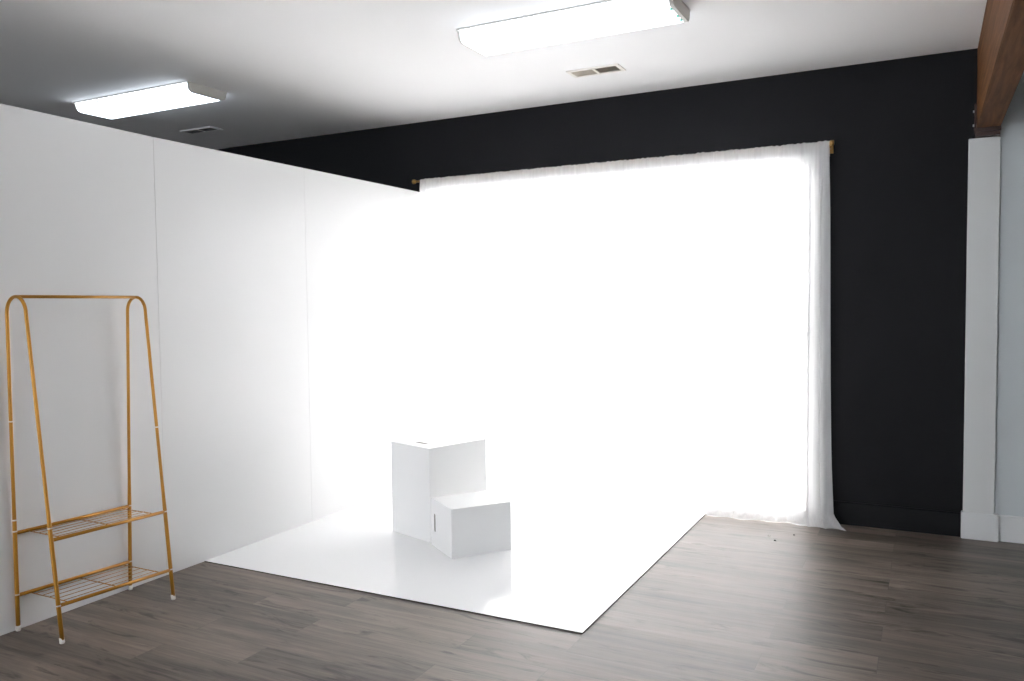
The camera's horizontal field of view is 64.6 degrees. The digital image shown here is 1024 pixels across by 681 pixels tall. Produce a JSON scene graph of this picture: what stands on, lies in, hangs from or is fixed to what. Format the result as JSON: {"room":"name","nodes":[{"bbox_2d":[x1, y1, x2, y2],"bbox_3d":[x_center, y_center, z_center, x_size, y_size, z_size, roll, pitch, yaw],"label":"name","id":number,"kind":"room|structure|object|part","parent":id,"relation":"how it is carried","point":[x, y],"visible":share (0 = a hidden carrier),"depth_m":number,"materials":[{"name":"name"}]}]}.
{"room":"studio","nodes":[
{"label":"studio","id":0,"kind":"room"},
{"bbox_2d":[0,0,986,148],"bbox_3d":[-1.913,-1.652,1.774,14.000,0.100,10.440,1,3,27],"label":"ceiling","id":1,"kind":"structure","parent":0,"point":[287,69],"depth_m":5.00,"materials":[{"name":"white paint"}]},
{"bbox_2d":[73,81,226,118],"bbox_3d":[-2.685,-1.761,5.984,1.225,0.068,0.358,1,3,27],"label":"ceiling light","id":2,"kind":"object","parent":1,"relation":"attached to","point":[184,93],"visible":1,"depth_m":5.86,"materials":[{"name":"white plastic"}]},
{"bbox_2d":[180,126,222,133],"bbox_3d":[-2.728,-1.843,7.109,0.370,0.008,0.140,1,3,27],"label":"ceiling vent","id":3,"kind":"object","parent":1,"relation":"in","point":[208,128],"visible":1,"depth_m":7.10,"materials":[{"name":"white metal"}]},
{"bbox_2d":[456,0,689,55],"bbox_3d":[0.316,-1.715,4.436,1.240,0.076,0.356,1,3,27],"label":"ceiling light","id":4,"kind":"object","parent":1,"relation":"attached to","point":[608,17],"visible":1,"depth_m":4.34,"materials":[{"name":"white plastic"}]},
{"bbox_2d":[566,63,625,77],"bbox_3d":[0.559,-1.798,5.405,0.365,0.008,0.165,1,3,27],"label":"ceiling vent","id":5,"kind":"object","parent":1,"relation":"in","point":[611,68],"visible":1,"depth_m":5.40,"materials":[{"name":"white metal"}]},
{"bbox_2d":[973,0,1023,137],"bbox_3d":[1.217,-1.354,1.671,0.146,0.555,7.500,1,3,27],"label":"ceiling beam","id":6,"kind":"structure","parent":1,"relation":"attached to","point":[1000,53],"depth_m":3.87,"materials":[{"name":"brown wood"}]},
{"bbox_2d":[0,514,1023,680],"bbox_3d":[-1.879,1.512,1.925,14.000,0.100,10.440,1,3,27],"label":"floor","id":7,"kind":"structure","parent":0,"point":[729,601],"depth_m":3.83,"materials":[{"name":"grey wood"}]},
{"bbox_2d":[5,295,175,643],"bbox_3d":[-2.062,0.570,3.996,0.356,1.589,0.631,1,3,27],"label":"clothes rack","id":8,"kind":"object","parent":7,"relation":"on","point":[130,519],"visible":1,"depth_m":3.90,"materials":[{"name":"gold metal"}]},
{"bbox_3d":[-2.203,0.577,3.727,0.347,1.574,0.020,1,3,27],"label":"frame","id":9,"kind":"part","parent":8,"relation":"part of","materials":[{"name":"gold metal"}]},
{"bbox_3d":[-2.198,0.898,4.083,0.017,0.026,0.591,1,3,28],"label":"shelf rail","id":10,"kind":"part","parent":8,"relation":"part of","materials":[{"name":"gold metal"}]},
{"bbox_3d":[-2.200,1.199,4.101,0.017,0.032,0.591,1,3,28],"label":"shelf rail","id":11,"kind":"part","parent":8,"relation":"part of","materials":[{"name":"gold metal"}]},
{"bbox_3d":[-2.128,-0.215,3.988,0.016,0.018,0.608,1,3,31],"label":"hanging rail","id":12,"kind":"part","parent":8,"relation":"part of","materials":[{"name":"gold metal"}]},
{"bbox_3d":[-1.955,0.902,3.959,0.017,0.026,0.591,1,3,29],"label":"shelf rail","id":13,"kind":"part","parent":8,"relation":"part of","materials":[{"name":"gold metal"}]},
{"bbox_3d":[-1.923,1.203,3.958,0.017,0.032,0.592,1,3,28],"label":"shelf rail","id":14,"kind":"part","parent":8,"relation":"part of","materials":[{"name":"gold metal"}]},
{"bbox_3d":[-1.923,0.550,4.265,0.352,1.570,0.020,1,3,27],"label":"frame","id":15,"kind":"part","parent":8,"relation":"part of","materials":[{"name":"gold metal"}]},
{"bbox_2d":[0,103,421,635],"bbox_3d":[-1.954,0.090,4.690,0.096,2.479,5.157,1,3,27],"label":"wall","id":16,"kind":"structure","parent":7,"relation":"on","point":[282,301],"depth_m":4.69,"materials":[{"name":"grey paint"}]},
{"bbox_3d":[-2.256,0.125,4.005,0.006,2.477,1.218,1,3,27],"label":"panel","id":17,"kind":"part","parent":16,"relation":"part of","materials":[{"name":"white paint"}]},
{"bbox_3d":[-1.698,0.074,5.089,0.006,2.463,1.218,1,3,27],"label":"panel","id":18,"kind":"part","parent":16,"relation":"part of","materials":[{"name":"white paint"}]},
{"bbox_3d":[-1.140,0.016,6.172,0.006,2.463,1.218,1,3,27],"label":"panel","id":19,"kind":"part","parent":16,"relation":"part of","materials":[{"name":"white paint"}]},
{"bbox_3d":[-0.798,-0.019,6.837,0.006,2.463,0.275,1,3,27],"label":"panel","id":20,"kind":"part","parent":16,"relation":"part of","materials":[{"name":"white paint"}]},
{"bbox_2d":[204,491,704,633],"bbox_3d":[-0.199,1.276,5.369,2.431,0.006,2.440,1,3,27],"label":"board","id":21,"kind":"object","parent":7,"relation":"on","point":[568,561],"visible":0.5,"depth_m":4.82,"materials":[{"name":"white plastic"}]},
{"bbox_2d":[391,433,486,542],"bbox_3d":[-0.487,0.971,5.454,0.398,0.603,0.497,2,4,45],"label":"box","id":22,"kind":"object","parent":21,"relation":"on","point":[424,468],"visible":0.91,"depth_m":5.30,"materials":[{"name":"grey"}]},
{"bbox_2d":[431,490,510,558],"bbox_3d":[-0.258,1.139,5.053,0.394,0.299,0.342,-2,3,-26],"label":"box","id":23,"kind":"object","parent":21,"relation":"on","point":[472,523],"visible":1,"depth_m":4.92,"materials":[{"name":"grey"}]},
{"bbox_2d":[214,48,1023,535],"bbox_3d":[0.458,-0.314,6.423,13.800,3.068,0.140,1,3,27],"label":"wall","id":24,"kind":"structure","parent":0,"point":[901,129],"depth_m":5.35,"materials":[{"name":"black paint"}]},
{"bbox_2d":[412,140,833,183],"bbox_3d":[0.656,-1.307,6.131,3.333,0.074,0.104,1,3,27],"label":"curtain rod","id":25,"kind":"object","parent":24,"relation":"attached to","point":[831,143],"visible":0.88,"depth_m":5.42,"materials":[{"name":"gold metal"}]},
{"bbox_2d":[420,174,482,437],"bbox_3d":[-0.513,-0.075,6.709,0.593,2.567,0.126,1,3,27],"label":"sheer curtain","id":26,"kind":"object","parent":25,"relation":"hanging from","point":[450,206],"visible":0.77,"depth_m":6.72,"materials":[{"name":"white fabric"}]},
{"bbox_2d":[481,167,552,495],"bbox_3d":[0.021,-0.067,6.428,0.626,2.566,0.139,1,3,27],"label":"sheer curtain","id":27,"kind":"object","parent":25,"relation":"hanging from","point":[516,204],"visible":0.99,"depth_m":6.45,"materials":[{"name":"white fabric"}]},
{"bbox_2d":[551,160,620,502],"bbox_3d":[0.548,-0.061,6.169,0.561,2.567,0.117,1,3,27],"label":"sheer curtain","id":28,"kind":"object","parent":25,"relation":"hanging from","point":[585,198],"visible":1,"depth_m":6.18,"materials":[{"name":"white fabric"}]},
{"bbox_2d":[620,150,734,517],"bbox_3d":[1.167,-0.049,5.838,0.848,2.572,0.141,1,3,27],"label":"sheer curtain","id":29,"kind":"object","parent":25,"relation":"hanging from","point":[677,211],"visible":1,"depth_m":5.86,"materials":[{"name":"white fabric"}]},
{"bbox_2d":[732,141,845,530],"bbox_3d":[1.876,-0.040,5.482,0.750,2.572,0.125,1,3,27],"label":"sheer curtain","id":30,"kind":"object","parent":25,"relation":"hanging from","point":[783,459],"visible":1,"depth_m":5.52,"materials":[{"name":"white fabric"}]},
{"bbox_2d":[833,500,960,536],"bbox_3d":[2.471,1.172,5.380,0.889,0.155,0.014,1,3,27],"label":"baseboard","id":31,"kind":"structure","parent":24,"relation":"attached to","point":[938,522],"depth_m":5.33,"materials":[{"name":"black paint"}]},
{"bbox_2d":[961,136,1000,541],"bbox_3d":[2.938,0.002,5.059,0.206,2.512,0.046,1,3,27],"label":"column","id":32,"kind":"structure","parent":24,"relation":"attached to","point":[979,521],"depth_m":5.05,"materials":[{"name":"white paint"}]},
{"bbox_3d":[4.308,0.011,-1.283,0.100,3.068,10.340,1,3,27],"label":"wall","id":33,"kind":"structure","parent":0,"visible":0},
{"bbox_2d":[998,514,1023,543],"bbox_3d":[4.813,1.198,4.176,3.964,0.165,0.014,1,3,27],"label":"baseboard","id":34,"kind":"structure","parent":33,"relation":"attached to","point":[1011,528],"depth_m":5.04,"materials":[{"name":"white paint"}]}
]}

